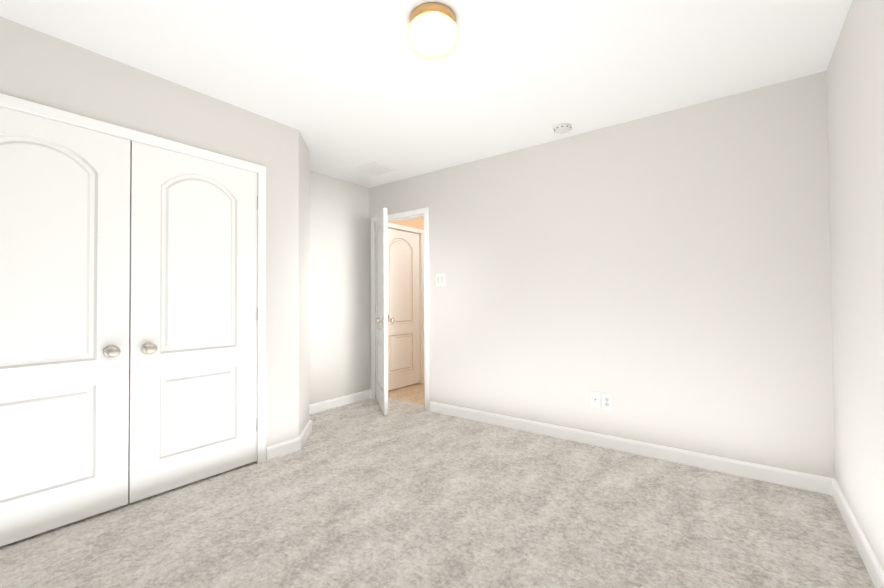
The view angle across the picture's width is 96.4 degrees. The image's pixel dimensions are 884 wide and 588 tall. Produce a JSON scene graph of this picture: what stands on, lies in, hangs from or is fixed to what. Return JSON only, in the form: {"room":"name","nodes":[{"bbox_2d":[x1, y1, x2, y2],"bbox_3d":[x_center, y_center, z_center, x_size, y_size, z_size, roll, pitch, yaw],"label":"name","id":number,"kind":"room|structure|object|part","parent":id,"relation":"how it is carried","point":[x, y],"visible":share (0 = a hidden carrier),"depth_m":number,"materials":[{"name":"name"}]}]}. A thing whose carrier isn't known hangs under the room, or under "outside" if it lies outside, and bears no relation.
{"room":"empty bedroom","nodes":[
{"label":"empty bedroom","id":0,"kind":"room"},
{"bbox_2d":[388,383,424,404],"bbox_3d":[0.922,1.230,5.163,2.700,0.060,2.810,-1,-1,37],"label":"floor","id":1,"kind":"structure","parent":0,"point":[413,393],"depth_m":4.77,"materials":[{"name":"wood"}]},
{"bbox_2d":[393,217,423,229],"bbox_3d":[0.005,-0.004,5.821,0.120,2.440,2.730,-1,-1,37],"label":"wall","id":2,"kind":"structure","parent":0,"point":[417,223],"depth_m":5.24,"materials":[{"name":"beige paint"}]},
{"bbox_2d":[387,228,419,390],"bbox_3d":[-0.510,0.186,5.048,0.107,2.010,0.734,-1,-1,37],"label":"hall door","id":3,"kind":"structure","parent":2,"relation":"in","point":[403,312],"depth_m":5.10,"materials":[{"name":"white wood"}]},
{"bbox_2d":[387,223,424,383],"bbox_3d":[-0.546,0.167,5.076,0.136,2.082,0.844,-1,-1,37],"label":"door frame","id":4,"kind":"structure","parent":2,"relation":"attached to","point":[405,228],"depth_m":5.34,"materials":[{"name":"white wood"}]},
{"bbox_2d":[0,0,851,187],"bbox_3d":[-0.619,-1.325,1.812,4.560,0.080,4.440,-1,-1,37],"label":"ceiling","id":5,"kind":"structure","parent":0,"point":[344,87],"depth_m":2.17,"materials":[{"name":"white paint"}]},
{"bbox_2d":[352,162,397,176],"bbox_3d":[-0.667,-1.244,3.968,0.360,0.011,0.300,-1,-1,37],"label":"ceiling vent","id":6,"kind":"object","parent":5,"relation":"in","point":[374,169],"visible":1,"depth_m":3.94,"materials":[{"name":"white plastic"}]},
{"bbox_2d":[406,2,459,59],"bbox_3d":[-0.042,-1.205,1.851,0.250,0.165,0.250,-1,-1,37],"label":"flush-mount light","id":7,"kind":"object","parent":5,"relation":"attached to","point":[432,33],"visible":1,"depth_m":1.77,"materials":[{"name":"white glass"}]},
{"bbox_2d":[553,123,571,133],"bbox_3d":[0.921,-1.256,3.017,0.136,0.037,0.136,-1,-1,37],"label":"smoke detector","id":8,"kind":"object","parent":5,"relation":"attached to","point":[562,128],"visible":1,"depth_m":2.98,"materials":[{"name":"white plastic"}]},
{"bbox_2d":[0,398,875,587],"bbox_3d":[-0.603,1.185,1.772,4.560,0.060,4.440,-1,-1,37],"label":"floor carpet","id":9,"kind":"object","parent":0,"point":[366,493],"visible":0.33,"depth_m":1.98,"materials":[{"name":"grey carpet"}]},
{"bbox_2d":[0,0,883,571],"bbox_3d":[-0.517,-0.065,1.834,4.100,2.440,4.260,-1,-1,37],"label":"wall","id":10,"kind":"structure","parent":0,"point":[704,278],"depth_m":2.73,"materials":[{"name":"paint"}]},
{"bbox_2d":[0,106,129,546],"bbox_3d":[-1.931,0.144,1.889,0.107,2.010,0.718,-1,-1,37],"label":"closet door","id":11,"kind":"structure","parent":10,"relation":"in","point":[64,291],"depth_m":1.97,"materials":[{"name":"white wood"}]},
{"bbox_3d":[-1.747,0.306,2.098,0.072,0.066,0.066,-1,-1,37],"label":"knob","id":12,"kind":"part","parent":11,"relation":"part of","materials":[{"name":"silver metal"}]},
{"bbox_2d":[0,93,265,462],"bbox_3d":[-1.773,0.144,2.224,0.120,2.050,1.490,-1,-1,37],"label":"door frame","id":13,"kind":"structure","parent":10,"relation":"attached to","point":[257,209],"depth_m":2.77,"materials":[{"name":"white wood"}]},
{"bbox_2d":[128,141,256,502],"bbox_3d":[-1.493,0.150,2.466,0.107,2.010,0.718,-1,-1,37],"label":"closet door","id":14,"kind":"structure","parent":10,"relation":"in","point":[193,332],"depth_m":2.43,"materials":[{"name":"white wood"}]},
{"bbox_3d":[-1.647,0.307,2.231,0.072,0.066,0.066,-1,-1,37],"label":"knob","id":15,"kind":"part","parent":14,"relation":"part of","materials":[{"name":"silver metal"}]},
{"bbox_2d":[257,196,257,430],"bbox_3d":[-1.287,0.134,2.763,0.011,1.640,0.011,-1,-1,37],"label":"right closet door hinge","id":16,"kind":"object","parent":10,"relation":"attached to","point":[257,313],"visible":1,"depth_m":2.76,"materials":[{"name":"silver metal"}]},
{"bbox_2d":[266,390,371,459],"bbox_3d":[-1.035,1.143,3.686,0.764,0.090,1.668,-1,-1,37],"label":"baseboard","id":17,"kind":"structure","parent":10,"relation":"attached to","point":[283,448],"depth_m":3.35,"materials":[{"name":"white wood"}]},
{"bbox_2d":[375,208,393,414],"bbox_3d":[-0.645,0.173,4.189,0.179,2.010,0.739,0,-1,-16],"label":"bedroom door","id":18,"kind":"structure","parent":10,"relation":"in","point":[381,285],"depth_m":3.95,"materials":[{"name":"painted wood"},{"name":"satin nickel"}]},
{"bbox_3d":[-0.613,0.263,3.880,0.072,0.066,0.066,0,-1,-16],"label":"knob","id":19,"kind":"part","parent":18,"relation":"part of","materials":[{"name":"silver metal"}]},
{"bbox_2d":[371,207,429,409],"bbox_3d":[-0.438,0.154,4.357,0.849,2.082,0.136,-1,-1,37],"label":"door frame","id":20,"kind":"structure","parent":10,"relation":"attached to","point":[425,211],"depth_m":4.17,"materials":[{"name":"white wood"}]},
{"bbox_2d":[436,274,444,285],"bbox_3d":[-0.018,-0.143,3.971,0.118,0.118,0.010,-1,-1,37],"label":"switch plate","id":21,"kind":"object","parent":10,"relation":"attached to","point":[440,279],"visible":1,"depth_m":3.97,"materials":[{"name":"white plastic"}]},
{"bbox_2d":[591,391,600,407],"bbox_3d":[1.182,0.814,3.047,0.072,0.118,0.018,-1,-1,37],"label":"outlet plate","id":22,"kind":"object","parent":10,"relation":"attached to","point":[595,399],"visible":1,"depth_m":3.05,"materials":[{"name":"white plastic"}]},
{"bbox_2d":[602,393,611,409],"bbox_3d":[1.253,0.818,2.999,0.072,0.118,0.009,-1,-1,37],"label":"electrical outlet plate","id":23,"kind":"object","parent":10,"relation":"attached to","point":[606,401],"visible":1,"depth_m":3.00,"materials":[{"name":"white plastic"}]},
{"bbox_2d":[430,402,829,494],"bbox_3d":[1.051,1.122,3.145,2.940,0.090,0.014,-1,-1,37],"label":"baseboard","id":24,"kind":"structure","parent":10,"relation":"attached to","point":[820,484],"depth_m":2.78,"materials":[{"name":"white wood"}]},
{"bbox_2d":[826,477,883,587],"bbox_3d":[1.024,1.082,0.655,0.014,0.090,4.020,-1,-1,37],"label":"baseboard","id":25,"kind":"structure","parent":10,"relation":"attached to","point":[876,573],"depth_m":1.75,"materials":[{"name":"white wood"}]}
]}

